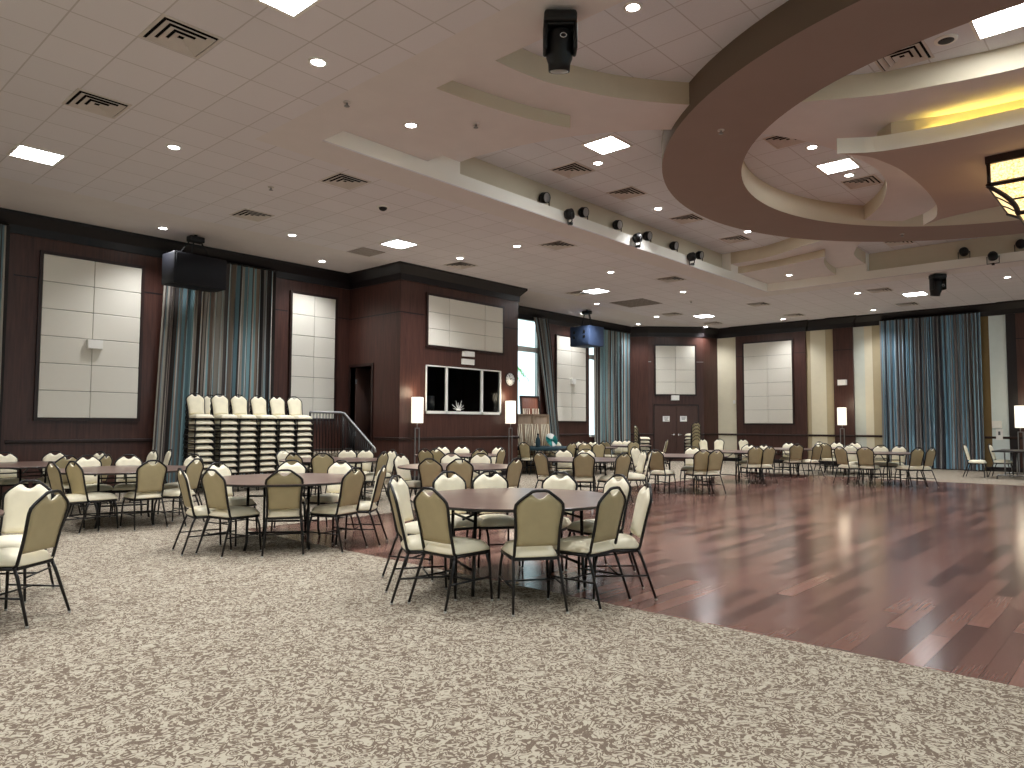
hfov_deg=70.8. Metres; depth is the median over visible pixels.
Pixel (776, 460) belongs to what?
baseboard
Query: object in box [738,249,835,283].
trim
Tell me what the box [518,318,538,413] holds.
window
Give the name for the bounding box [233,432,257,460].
banquet chair
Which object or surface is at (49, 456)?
banquet chair
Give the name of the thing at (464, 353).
emergency light
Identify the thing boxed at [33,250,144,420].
acoustic panel
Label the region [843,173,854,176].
recessed light
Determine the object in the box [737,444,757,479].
banquet chair
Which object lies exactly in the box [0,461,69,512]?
round table
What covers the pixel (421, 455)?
banquet chair
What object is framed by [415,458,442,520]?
banquet chair
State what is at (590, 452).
banquet chair
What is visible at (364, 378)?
door
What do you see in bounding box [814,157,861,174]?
ceiling light panel
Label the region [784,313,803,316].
ceiling vent
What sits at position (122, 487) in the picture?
banquet chair
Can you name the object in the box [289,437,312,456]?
banquet chair
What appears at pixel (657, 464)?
banquet chair
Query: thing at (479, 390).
window
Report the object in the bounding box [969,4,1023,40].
ceiling light panel
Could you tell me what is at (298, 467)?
banquet chair
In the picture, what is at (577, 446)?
round table
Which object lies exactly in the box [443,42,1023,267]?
ceiling
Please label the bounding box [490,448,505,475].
banquet chair
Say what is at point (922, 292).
ceiling light panel
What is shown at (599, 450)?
banquet chair
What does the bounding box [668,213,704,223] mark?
ceiling vent
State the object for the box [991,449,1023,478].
trestle table
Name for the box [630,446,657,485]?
banquet chair
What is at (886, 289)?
ceiling vent
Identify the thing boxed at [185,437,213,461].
banquet chair
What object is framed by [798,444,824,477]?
banquet chair
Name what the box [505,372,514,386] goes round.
wall clock
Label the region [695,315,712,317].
diffuser
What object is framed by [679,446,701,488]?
banquet chair
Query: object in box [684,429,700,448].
banquet chair
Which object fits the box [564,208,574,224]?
light
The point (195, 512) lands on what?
banquet chair
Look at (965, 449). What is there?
banquet chair
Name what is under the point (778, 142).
ceiling vent
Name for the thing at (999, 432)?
notice
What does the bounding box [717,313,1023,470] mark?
wall
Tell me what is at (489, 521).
banquet chair
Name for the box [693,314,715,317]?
ceiling light panel
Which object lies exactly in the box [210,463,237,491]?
banquet chair
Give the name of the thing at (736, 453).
round table
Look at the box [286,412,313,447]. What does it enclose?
banquet chair
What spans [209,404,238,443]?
banquet chair
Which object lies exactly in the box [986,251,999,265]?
light
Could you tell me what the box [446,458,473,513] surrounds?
banquet chair
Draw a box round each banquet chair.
[0,452,28,508]
[0,480,54,602]
[0,489,70,628]
[32,451,67,493]
[44,455,80,513]
[46,461,98,531]
[63,461,118,534]
[67,454,113,510]
[70,455,115,519]
[80,451,107,507]
[109,454,142,517]
[118,450,158,501]
[119,460,167,530]
[152,458,204,526]
[157,454,203,515]
[163,449,172,498]
[172,468,231,555]
[182,416,214,456]
[182,422,214,461]
[183,393,215,437]
[183,404,214,443]
[183,410,214,450]
[184,431,214,464]
[184,441,212,462]
[184,451,210,468]
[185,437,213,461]
[195,469,261,557]
[200,462,257,540]
[204,395,213,413]
[208,438,238,467]
[209,394,239,437]
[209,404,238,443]
[209,410,238,449]
[209,444,238,473]
[209,450,237,474]
[210,420,238,455]
[210,432,238,461]
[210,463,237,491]
[211,450,237,471]
[229,411,257,448]
[230,394,258,436]
[230,406,257,442]
[232,450,256,474]
[232,456,256,473]
[232,462,256,491]
[233,426,257,454]
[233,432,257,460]
[233,438,257,466]
[233,444,257,472]
[246,461,275,489]
[247,449,275,473]
[248,432,276,460]
[248,438,276,466]
[249,443,276,472]
[249,455,275,473]
[250,395,277,436]
[250,406,277,442]
[250,412,277,448]
[253,426,277,454]
[261,469,303,557]
[268,413,295,448]
[268,437,293,462]
[269,396,296,436]
[269,406,295,442]
[269,420,295,451]
[270,432,295,454]
[271,460,306,530]
[274,443,294,455]
[276,449,288,465]
[285,452,321,494]
[286,396,313,436]
[286,406,313,441]
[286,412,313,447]
[287,420,312,452]
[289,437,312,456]
[290,443,311,456]
[292,448,311,457]
[293,437,312,454]
[305,460,354,530]
[306,467,367,552]
[310,453,338,496]
[335,465,387,546]
[336,448,356,493]
[353,448,374,488]
[362,451,388,504]
[363,449,396,497]
[382,475,433,581]
[385,483,456,604]
[390,454,419,513]
[407,487,492,612]
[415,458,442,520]
[416,448,433,491]
[428,471,490,562]
[430,448,444,462]
[434,445,450,452]
[440,453,462,475]
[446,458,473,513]
[453,445,470,461]
[468,470,520,568]
[470,448,487,488]
[470,453,491,477]
[481,458,522,514]
[490,446,502,474]
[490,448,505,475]
[497,489,568,616]
[518,442,532,474]
[521,471,580,572]
[533,452,563,487]
[547,441,561,469]
[547,486,631,610]
[554,442,576,471]
[554,448,580,489]
[565,474,635,571]
[573,452,594,491]
[575,441,586,455]
[576,449,596,491]
[578,442,591,451]
[583,482,656,600]
[589,441,599,471]
[592,442,606,475]
[597,452,633,503]
[600,441,617,470]
[611,439,622,466]
[621,440,631,461]
[624,441,639,467]
[625,451,652,501]
[629,450,646,490]
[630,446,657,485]
[634,425,650,449]
[634,428,649,448]
[634,435,649,450]
[646,449,676,494]
[654,440,668,465]
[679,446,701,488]
[684,422,700,443]
[684,425,700,447]
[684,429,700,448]
[684,432,700,450]
[684,439,699,462]
[684,449,713,494]
[685,435,700,449]
[693,449,726,495]
[698,439,707,452]
[714,439,724,460]
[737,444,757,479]
[738,439,748,455]
[739,446,765,484]
[746,444,771,480]
[749,446,777,484]
[779,442,796,472]
[782,444,805,477]
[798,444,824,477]
[814,441,836,470]
[818,443,840,475]
[830,442,847,471]
[833,446,863,485]
[842,444,869,480]
[848,442,862,471]
[856,447,881,486]
[871,445,890,480]
[883,445,909,481]
[894,447,926,487]
[906,447,938,487]
[963,444,987,477]
[988,444,1013,476]
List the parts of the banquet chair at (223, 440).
seat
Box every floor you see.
[0,461,1023,767]
[307,451,396,485]
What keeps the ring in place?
attached to the ceiling at (251, 114)
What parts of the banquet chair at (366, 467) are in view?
backrest, frame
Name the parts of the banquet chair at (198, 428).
frame, seat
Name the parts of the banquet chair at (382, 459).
seat, frame, backrest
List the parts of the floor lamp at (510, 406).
lamp shade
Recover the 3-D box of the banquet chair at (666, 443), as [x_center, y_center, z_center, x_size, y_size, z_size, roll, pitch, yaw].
[5.278,2.453,25.621,0.549,0.955,0.454,-1,-4,22]
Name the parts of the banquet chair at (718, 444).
backrest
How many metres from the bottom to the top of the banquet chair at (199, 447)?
0.946 m
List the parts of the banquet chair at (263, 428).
seat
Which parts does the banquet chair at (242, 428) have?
seat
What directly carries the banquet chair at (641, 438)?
on the banquet chair at (642, 441)
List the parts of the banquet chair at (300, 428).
seat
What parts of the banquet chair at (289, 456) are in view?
backrest, frame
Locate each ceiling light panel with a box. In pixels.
[6,143,67,165]
[255,0,321,18]
[379,239,418,248]
[581,135,632,154]
[582,288,610,293]
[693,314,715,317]
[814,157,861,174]
[901,291,928,296]
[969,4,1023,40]
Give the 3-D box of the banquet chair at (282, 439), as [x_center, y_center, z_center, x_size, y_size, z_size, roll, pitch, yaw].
[-5.257,1.246,16.425,0.548,0.946,0.451,-3,-4,42]
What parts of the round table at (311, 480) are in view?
leg, leg, leg, leg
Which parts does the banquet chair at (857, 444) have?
backrest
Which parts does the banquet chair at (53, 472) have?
backrest, frame, seat, leg, leg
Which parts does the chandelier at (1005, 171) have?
glass, ceiling plate, glass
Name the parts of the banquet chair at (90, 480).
backrest, frame, seat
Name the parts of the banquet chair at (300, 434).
seat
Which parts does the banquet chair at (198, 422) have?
frame, seat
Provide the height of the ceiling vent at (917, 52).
0.032 m
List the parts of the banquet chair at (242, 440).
seat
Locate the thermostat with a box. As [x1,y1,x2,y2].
[992,421,1001,427]
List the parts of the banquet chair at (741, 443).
backrest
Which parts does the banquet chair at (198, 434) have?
frame, seat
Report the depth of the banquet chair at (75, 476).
9.65 m
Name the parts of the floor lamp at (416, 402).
lamp shade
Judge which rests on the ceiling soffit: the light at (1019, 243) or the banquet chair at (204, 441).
the light at (1019, 243)
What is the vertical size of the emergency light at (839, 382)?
0.200 m
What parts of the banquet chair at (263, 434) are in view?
seat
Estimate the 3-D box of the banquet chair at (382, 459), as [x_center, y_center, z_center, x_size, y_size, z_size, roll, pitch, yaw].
[-2.608,1.727,13.382,0.550,0.955,0.454,-1,-3,19]
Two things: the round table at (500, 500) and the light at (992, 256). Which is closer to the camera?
the round table at (500, 500)
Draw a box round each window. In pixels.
[425,365,500,414]
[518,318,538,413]
[589,348,593,436]
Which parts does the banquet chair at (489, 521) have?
leg, backrest, frame, seat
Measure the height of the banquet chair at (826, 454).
0.955 m
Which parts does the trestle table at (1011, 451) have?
leg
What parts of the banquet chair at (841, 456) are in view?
backrest, frame, seat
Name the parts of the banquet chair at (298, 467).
backrest, frame, leg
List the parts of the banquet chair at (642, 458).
backrest, frame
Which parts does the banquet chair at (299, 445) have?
seat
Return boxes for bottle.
[535,433,540,446]
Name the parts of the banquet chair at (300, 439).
seat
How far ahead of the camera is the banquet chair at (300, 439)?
16.60 m
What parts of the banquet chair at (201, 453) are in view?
seat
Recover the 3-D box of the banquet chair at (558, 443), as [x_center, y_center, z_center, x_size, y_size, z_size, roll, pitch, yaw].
[1.320,2.276,22.770,0.454,0.955,0.549,-1,-3,20]
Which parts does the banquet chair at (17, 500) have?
seat, leg, backrest, frame, leg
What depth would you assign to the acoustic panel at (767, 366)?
28.55 m
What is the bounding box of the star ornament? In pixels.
[453,401,464,410]
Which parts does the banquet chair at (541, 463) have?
backrest, frame, seat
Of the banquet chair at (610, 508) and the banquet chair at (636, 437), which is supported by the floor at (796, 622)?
the banquet chair at (610, 508)
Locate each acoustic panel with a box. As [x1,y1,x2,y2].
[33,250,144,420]
[287,290,337,420]
[425,292,504,354]
[555,334,586,422]
[654,344,696,395]
[742,339,794,424]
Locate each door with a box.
[347,363,373,450]
[653,404,698,460]
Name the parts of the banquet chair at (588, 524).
leg, seat, frame, backrest, leg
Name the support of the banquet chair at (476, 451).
on the floor at (796, 622)
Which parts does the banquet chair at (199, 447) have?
seat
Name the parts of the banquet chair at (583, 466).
seat, backrest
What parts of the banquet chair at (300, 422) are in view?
seat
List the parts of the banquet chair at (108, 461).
backrest, frame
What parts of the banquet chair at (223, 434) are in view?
seat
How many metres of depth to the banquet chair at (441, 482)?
7.64 m
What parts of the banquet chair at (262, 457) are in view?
seat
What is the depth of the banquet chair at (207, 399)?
16.02 m
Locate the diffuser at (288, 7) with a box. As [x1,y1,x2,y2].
[261,0,314,15]
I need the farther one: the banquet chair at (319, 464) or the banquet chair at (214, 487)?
the banquet chair at (319, 464)
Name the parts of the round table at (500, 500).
leg, leg, leg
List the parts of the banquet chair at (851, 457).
backrest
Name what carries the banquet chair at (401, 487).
on the floor at (796, 622)
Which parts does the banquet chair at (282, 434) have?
seat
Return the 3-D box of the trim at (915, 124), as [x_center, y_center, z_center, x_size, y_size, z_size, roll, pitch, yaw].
[8.553,-3.720,11.008,4.440,0.262,4.440,-3,-4,42]
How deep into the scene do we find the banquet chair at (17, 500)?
6.23 m
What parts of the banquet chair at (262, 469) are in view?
seat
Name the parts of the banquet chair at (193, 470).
leg, leg, seat, leg, frame, backrest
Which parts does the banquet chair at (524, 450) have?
backrest, frame, seat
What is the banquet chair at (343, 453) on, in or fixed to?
on the floor at (796, 622)
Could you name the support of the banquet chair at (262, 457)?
on the banquet chair at (262, 463)
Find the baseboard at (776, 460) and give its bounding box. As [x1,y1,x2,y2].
[2,458,1022,495]
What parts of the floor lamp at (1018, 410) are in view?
lamp shade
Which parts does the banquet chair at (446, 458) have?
frame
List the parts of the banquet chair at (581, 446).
backrest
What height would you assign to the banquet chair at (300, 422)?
0.946 m
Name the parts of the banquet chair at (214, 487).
leg, backrest, leg, frame, seat, leg, leg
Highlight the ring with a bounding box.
[662,0,1023,241]
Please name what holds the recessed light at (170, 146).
in the ceiling at (251, 114)
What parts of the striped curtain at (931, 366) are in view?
curtain rod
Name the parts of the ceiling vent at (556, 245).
frame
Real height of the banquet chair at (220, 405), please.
0.946 m
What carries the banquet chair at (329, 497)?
on the floor at (796, 622)
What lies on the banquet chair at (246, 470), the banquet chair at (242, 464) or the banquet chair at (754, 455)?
the banquet chair at (242, 464)
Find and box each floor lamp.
[411,397,422,480]
[503,401,515,475]
[837,407,846,446]
[1014,406,1023,472]
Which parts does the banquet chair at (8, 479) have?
backrest, seat, frame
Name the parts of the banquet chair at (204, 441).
frame, seat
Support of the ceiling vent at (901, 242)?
in the ceiling at (251, 114)
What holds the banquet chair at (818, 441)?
on the floor at (796, 622)
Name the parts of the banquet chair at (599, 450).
backrest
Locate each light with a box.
[86,339,102,348]
[166,144,181,149]
[308,57,327,67]
[403,122,418,128]
[462,351,474,356]
[539,192,550,205]
[543,9,577,73]
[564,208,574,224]
[570,379,575,383]
[578,207,588,219]
[592,161,603,165]
[612,220,622,231]
[623,1,642,12]
[632,233,641,247]
[643,231,651,241]
[669,241,678,251]
[687,252,695,265]
[695,251,703,260]
[805,145,818,149]
[837,380,846,384]
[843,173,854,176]
[928,273,946,295]
[958,247,969,258]
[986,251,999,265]
[1014,239,1023,251]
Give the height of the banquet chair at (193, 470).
0.955 m
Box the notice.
[996,429,1002,439]
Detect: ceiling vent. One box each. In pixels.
[61,88,131,118]
[138,13,223,58]
[229,208,274,221]
[318,172,370,189]
[347,247,384,256]
[445,261,477,268]
[539,240,576,249]
[549,162,594,177]
[566,290,590,295]
[606,186,647,199]
[611,298,662,307]
[657,276,686,282]
[662,312,682,315]
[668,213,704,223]
[704,321,721,324]
[719,235,751,243]
[747,302,770,306]
[762,135,805,148]
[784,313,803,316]
[841,174,883,189]
[866,287,893,292]
[874,40,934,71]
[883,241,914,245]
[895,302,918,306]
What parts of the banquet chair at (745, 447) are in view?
backrest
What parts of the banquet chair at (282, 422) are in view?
seat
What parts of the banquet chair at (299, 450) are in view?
seat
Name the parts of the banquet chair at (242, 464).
seat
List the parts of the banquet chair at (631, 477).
seat, frame, backrest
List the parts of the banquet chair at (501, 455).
backrest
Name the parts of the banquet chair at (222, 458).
seat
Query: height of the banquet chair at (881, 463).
0.955 m
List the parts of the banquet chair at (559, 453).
frame, backrest, seat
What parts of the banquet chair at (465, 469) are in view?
backrest, frame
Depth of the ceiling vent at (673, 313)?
26.13 m
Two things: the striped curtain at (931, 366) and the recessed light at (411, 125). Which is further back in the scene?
the striped curtain at (931, 366)
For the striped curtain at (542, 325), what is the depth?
25.53 m
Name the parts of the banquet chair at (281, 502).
leg, seat, backrest, frame, leg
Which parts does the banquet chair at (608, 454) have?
backrest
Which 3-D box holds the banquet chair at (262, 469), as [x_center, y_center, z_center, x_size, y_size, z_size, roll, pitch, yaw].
[-5.568,1.864,16.047,0.548,0.946,0.451,-3,-4,42]
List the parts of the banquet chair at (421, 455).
backrest, frame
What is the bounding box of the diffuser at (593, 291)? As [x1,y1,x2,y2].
[585,289,608,293]
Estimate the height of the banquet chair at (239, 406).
0.946 m
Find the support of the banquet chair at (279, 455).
on the floor at (796, 622)
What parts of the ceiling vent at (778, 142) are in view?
frame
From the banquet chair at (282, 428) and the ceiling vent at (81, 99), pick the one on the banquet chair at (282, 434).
the banquet chair at (282, 428)
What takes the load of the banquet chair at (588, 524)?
on the floor at (796, 622)
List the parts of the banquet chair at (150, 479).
leg, leg, seat, frame, backrest, leg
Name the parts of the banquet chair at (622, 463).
seat, frame, backrest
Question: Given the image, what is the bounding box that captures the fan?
[546,433,556,445]
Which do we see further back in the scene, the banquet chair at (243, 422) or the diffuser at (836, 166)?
the banquet chair at (243, 422)
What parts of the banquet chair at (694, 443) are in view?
backrest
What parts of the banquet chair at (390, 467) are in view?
seat, backrest, frame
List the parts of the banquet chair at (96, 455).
backrest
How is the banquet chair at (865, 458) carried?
on the floor at (796, 622)
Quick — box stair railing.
[308,411,375,485]
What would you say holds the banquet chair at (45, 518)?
on the floor at (796, 622)
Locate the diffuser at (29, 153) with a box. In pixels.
[11,146,62,164]
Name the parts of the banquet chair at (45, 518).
leg, leg, seat, frame, backrest, leg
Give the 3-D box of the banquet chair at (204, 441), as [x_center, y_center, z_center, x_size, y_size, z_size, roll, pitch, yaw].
[-6.525,1.161,15.025,0.548,0.946,0.451,-3,-4,42]
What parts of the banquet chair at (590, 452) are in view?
backrest, frame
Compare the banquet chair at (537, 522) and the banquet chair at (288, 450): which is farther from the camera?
the banquet chair at (288, 450)
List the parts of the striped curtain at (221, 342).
curtain rod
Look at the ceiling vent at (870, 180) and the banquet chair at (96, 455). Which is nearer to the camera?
the banquet chair at (96, 455)
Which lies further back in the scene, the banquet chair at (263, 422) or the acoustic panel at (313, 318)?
the acoustic panel at (313, 318)
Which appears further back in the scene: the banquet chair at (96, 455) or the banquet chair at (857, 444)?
the banquet chair at (857, 444)
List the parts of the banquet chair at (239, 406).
backrest, frame, seat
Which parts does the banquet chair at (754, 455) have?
seat, frame, backrest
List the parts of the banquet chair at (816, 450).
seat, frame, backrest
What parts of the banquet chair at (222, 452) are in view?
seat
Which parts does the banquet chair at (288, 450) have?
seat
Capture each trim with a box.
[0,207,1023,338]
[5,433,1022,443]
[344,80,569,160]
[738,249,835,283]
[837,107,1023,224]
[877,99,1023,135]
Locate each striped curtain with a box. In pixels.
[0,222,10,445]
[152,251,275,486]
[533,316,559,464]
[594,329,630,453]
[879,312,984,469]
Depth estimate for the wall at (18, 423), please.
15.05 m
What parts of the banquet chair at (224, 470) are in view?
backrest, frame, seat, leg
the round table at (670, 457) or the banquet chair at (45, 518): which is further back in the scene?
the round table at (670, 457)
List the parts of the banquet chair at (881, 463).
seat, backrest, frame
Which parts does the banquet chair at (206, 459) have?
seat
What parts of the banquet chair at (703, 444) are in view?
backrest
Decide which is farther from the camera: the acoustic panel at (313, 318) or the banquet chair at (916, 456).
the acoustic panel at (313, 318)
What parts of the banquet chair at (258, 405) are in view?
backrest, frame, seat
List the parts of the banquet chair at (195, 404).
backrest, frame, seat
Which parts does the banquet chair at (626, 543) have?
leg, leg, seat, frame, leg, backrest, leg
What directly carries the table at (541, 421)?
on the floor at (796, 622)
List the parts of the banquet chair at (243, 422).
seat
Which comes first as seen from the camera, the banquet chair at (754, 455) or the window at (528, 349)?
the banquet chair at (754, 455)
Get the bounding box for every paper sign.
[663,416,669,421]
[680,416,686,420]
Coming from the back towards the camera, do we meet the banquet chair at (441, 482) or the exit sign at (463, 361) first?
the exit sign at (463, 361)
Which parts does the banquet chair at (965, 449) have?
backrest, frame, seat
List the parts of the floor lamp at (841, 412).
lamp shade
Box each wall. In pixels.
[0,233,594,493]
[349,279,517,475]
[630,337,717,460]
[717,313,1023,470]
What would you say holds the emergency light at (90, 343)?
attached to the acoustic panel at (80, 298)
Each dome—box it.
[377,205,388,210]
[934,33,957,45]
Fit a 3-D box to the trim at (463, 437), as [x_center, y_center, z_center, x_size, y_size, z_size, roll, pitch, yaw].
[9.254,1.614,21.560,37.274,0.075,16.932,0,-3,2]
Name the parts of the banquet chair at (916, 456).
seat, frame, backrest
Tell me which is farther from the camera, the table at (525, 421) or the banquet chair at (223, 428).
the table at (525, 421)
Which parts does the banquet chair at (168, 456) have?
backrest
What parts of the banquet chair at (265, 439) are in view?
seat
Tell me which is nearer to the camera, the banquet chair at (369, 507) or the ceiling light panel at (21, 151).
the banquet chair at (369, 507)
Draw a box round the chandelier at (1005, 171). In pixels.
[985,149,1023,225]
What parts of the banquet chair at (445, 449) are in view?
backrest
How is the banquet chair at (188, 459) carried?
on the floor at (796, 622)
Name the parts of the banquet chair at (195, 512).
leg, backrest, leg, frame, seat, leg, leg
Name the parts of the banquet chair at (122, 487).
seat, frame, backrest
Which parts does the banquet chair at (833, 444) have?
backrest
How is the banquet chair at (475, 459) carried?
on the floor at (796, 622)
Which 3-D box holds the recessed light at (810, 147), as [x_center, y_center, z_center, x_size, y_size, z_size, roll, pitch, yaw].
[5.189,-4.093,12.459,0.220,0.012,0.220,-3,-4,42]
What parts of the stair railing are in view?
post, handrail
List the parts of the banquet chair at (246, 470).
seat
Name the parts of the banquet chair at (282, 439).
seat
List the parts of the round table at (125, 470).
leg, leg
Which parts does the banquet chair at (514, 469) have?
frame, backrest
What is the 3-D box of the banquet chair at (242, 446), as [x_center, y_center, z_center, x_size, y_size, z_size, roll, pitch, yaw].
[-5.880,1.332,15.730,0.548,0.946,0.451,-3,-4,42]
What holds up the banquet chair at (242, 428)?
on the banquet chair at (242, 434)
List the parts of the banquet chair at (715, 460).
seat, frame, backrest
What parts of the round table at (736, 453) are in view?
leg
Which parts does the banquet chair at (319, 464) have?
backrest, frame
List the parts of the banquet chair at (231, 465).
seat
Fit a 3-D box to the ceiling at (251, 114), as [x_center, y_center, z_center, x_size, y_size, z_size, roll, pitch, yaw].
[6.509,-3.825,10.610,28.290,0.790,32.100,-3,-4,42]
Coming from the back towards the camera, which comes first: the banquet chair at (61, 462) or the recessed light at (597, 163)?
the recessed light at (597, 163)
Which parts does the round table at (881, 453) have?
leg, leg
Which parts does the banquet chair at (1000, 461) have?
backrest, frame, seat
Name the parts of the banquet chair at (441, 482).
backrest, frame, seat, leg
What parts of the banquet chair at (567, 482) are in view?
backrest, frame, leg, seat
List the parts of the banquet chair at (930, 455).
seat, frame, backrest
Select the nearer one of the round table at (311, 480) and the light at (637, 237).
the round table at (311, 480)
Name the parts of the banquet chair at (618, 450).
backrest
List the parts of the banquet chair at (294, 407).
backrest, frame, seat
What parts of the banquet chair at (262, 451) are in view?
seat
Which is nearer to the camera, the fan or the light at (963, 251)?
the light at (963, 251)
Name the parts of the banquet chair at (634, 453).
backrest, frame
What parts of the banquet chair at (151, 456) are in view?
backrest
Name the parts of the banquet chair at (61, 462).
seat, backrest, frame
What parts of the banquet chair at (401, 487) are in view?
leg, frame, backrest, seat, leg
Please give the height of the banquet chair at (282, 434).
0.946 m
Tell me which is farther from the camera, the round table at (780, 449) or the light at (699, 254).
the round table at (780, 449)
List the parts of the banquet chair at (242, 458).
seat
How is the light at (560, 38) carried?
hanging from the ceiling at (251, 114)
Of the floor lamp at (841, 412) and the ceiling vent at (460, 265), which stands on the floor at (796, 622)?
the floor lamp at (841, 412)
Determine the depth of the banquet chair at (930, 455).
17.19 m
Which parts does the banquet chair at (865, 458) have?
backrest, frame, seat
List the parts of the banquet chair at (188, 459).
seat, frame, backrest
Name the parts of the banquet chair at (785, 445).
backrest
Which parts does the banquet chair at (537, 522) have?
leg, leg, seat, frame, backrest, leg, leg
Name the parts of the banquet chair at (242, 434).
seat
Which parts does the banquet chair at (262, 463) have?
seat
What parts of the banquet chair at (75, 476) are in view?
backrest, leg, frame, seat, leg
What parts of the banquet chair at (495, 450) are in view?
backrest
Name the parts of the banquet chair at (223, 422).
frame, seat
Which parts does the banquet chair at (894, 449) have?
seat, frame, backrest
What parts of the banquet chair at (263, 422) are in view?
seat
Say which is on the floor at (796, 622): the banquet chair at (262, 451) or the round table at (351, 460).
the round table at (351, 460)
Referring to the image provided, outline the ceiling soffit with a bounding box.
[325,131,1023,291]
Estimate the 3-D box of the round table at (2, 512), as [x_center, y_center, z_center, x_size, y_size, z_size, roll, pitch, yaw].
[-4.618,1.321,4.849,1.940,0.788,1.940,-1,-3,18]
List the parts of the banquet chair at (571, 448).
backrest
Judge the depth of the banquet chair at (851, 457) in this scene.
19.46 m
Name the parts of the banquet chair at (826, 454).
backrest, seat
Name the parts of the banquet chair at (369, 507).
leg, leg, seat, frame, leg, backrest, leg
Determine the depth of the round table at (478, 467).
11.50 m
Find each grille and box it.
[175,252,225,288]
[570,326,587,345]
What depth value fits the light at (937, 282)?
19.09 m
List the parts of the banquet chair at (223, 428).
seat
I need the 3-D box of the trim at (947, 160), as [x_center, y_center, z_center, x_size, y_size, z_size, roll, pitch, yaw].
[8.552,-3.552,10.998,5.200,0.235,5.200,-3,-4,42]
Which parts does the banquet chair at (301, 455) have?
seat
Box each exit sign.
[461,359,474,364]
[671,395,678,399]
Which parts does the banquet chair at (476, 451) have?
backrest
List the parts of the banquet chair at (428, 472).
backrest, frame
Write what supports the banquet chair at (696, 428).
on the banquet chair at (694, 430)
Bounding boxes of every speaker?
[161,235,226,292]
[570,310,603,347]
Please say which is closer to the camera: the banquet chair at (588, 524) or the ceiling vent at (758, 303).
the banquet chair at (588, 524)
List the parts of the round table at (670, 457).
leg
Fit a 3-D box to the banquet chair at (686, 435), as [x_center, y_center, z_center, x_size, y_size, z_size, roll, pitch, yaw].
[6.982,1.940,27.841,0.451,0.946,0.548,1,-3,-21]
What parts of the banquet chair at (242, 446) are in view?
seat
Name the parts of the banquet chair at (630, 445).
backrest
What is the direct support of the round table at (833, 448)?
on the floor at (796, 622)
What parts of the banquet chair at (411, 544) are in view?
leg, backrest, leg, frame, seat, leg, leg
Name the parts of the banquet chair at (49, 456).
seat, backrest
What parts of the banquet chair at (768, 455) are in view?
seat, frame, backrest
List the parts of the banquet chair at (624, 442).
backrest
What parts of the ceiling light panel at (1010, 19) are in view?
frame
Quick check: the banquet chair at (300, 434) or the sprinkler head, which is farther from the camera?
the banquet chair at (300, 434)
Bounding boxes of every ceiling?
[0,0,1023,327]
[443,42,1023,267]
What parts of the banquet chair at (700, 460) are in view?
seat, frame, backrest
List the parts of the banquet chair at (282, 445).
seat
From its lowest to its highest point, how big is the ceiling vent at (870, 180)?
0.032 m
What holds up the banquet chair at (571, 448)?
on the floor at (796, 622)
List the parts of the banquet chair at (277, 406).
backrest, frame, seat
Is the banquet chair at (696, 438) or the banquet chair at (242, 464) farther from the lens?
the banquet chair at (696, 438)
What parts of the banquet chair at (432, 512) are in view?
leg, backrest, leg, frame, leg, seat, leg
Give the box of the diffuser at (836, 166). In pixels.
[818,159,857,173]
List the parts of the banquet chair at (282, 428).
seat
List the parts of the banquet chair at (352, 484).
leg, seat, leg, frame, leg, backrest, leg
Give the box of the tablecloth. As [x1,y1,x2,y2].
[518,446,577,450]
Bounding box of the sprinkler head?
[343,100,350,107]
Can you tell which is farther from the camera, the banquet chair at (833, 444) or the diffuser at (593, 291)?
the banquet chair at (833, 444)
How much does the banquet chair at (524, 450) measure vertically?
0.955 m
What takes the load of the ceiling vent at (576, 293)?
in the ceiling at (251, 114)
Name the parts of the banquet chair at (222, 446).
seat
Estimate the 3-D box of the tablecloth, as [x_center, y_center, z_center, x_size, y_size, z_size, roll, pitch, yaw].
[1.005,1.956,21.937,2.000,0.097,2.000,-3,-4,42]
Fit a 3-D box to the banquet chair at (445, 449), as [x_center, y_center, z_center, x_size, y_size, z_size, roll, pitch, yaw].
[-1.579,1.936,16.985,0.454,0.955,0.549,2,-4,-23]
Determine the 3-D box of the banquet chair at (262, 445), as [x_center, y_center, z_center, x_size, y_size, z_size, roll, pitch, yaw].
[-5.566,1.353,16.076,0.548,0.946,0.451,-3,-4,42]
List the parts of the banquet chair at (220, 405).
backrest, frame, seat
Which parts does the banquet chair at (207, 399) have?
backrest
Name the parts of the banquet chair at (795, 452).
seat, frame, backrest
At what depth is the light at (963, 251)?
18.47 m
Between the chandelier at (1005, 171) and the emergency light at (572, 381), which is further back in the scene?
the emergency light at (572, 381)
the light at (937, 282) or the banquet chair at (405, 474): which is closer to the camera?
the banquet chair at (405, 474)
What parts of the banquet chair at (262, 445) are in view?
seat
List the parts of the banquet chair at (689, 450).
seat, frame, backrest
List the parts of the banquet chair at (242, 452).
seat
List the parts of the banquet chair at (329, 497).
seat, frame, backrest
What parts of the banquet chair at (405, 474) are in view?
backrest, frame, seat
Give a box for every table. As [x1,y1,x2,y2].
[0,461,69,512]
[0,509,4,517]
[60,465,185,528]
[200,473,365,550]
[278,457,376,498]
[397,463,507,513]
[410,488,603,596]
[415,453,496,460]
[518,414,535,470]
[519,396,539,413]
[525,451,563,471]
[532,457,615,490]
[533,414,551,469]
[575,446,617,473]
[603,444,650,469]
[654,454,727,492]
[702,450,761,482]
[756,448,811,476]
[811,447,872,474]
[847,451,910,485]
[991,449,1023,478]
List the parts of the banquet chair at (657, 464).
backrest, frame, seat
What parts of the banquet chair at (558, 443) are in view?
backrest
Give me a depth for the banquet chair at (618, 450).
25.26 m
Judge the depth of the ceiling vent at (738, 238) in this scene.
18.57 m
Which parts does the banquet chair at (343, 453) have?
backrest, frame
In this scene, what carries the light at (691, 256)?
attached to the ceiling soffit
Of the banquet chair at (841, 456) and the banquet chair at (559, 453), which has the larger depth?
the banquet chair at (841, 456)
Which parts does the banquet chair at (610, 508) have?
leg, leg, seat, frame, leg, backrest, leg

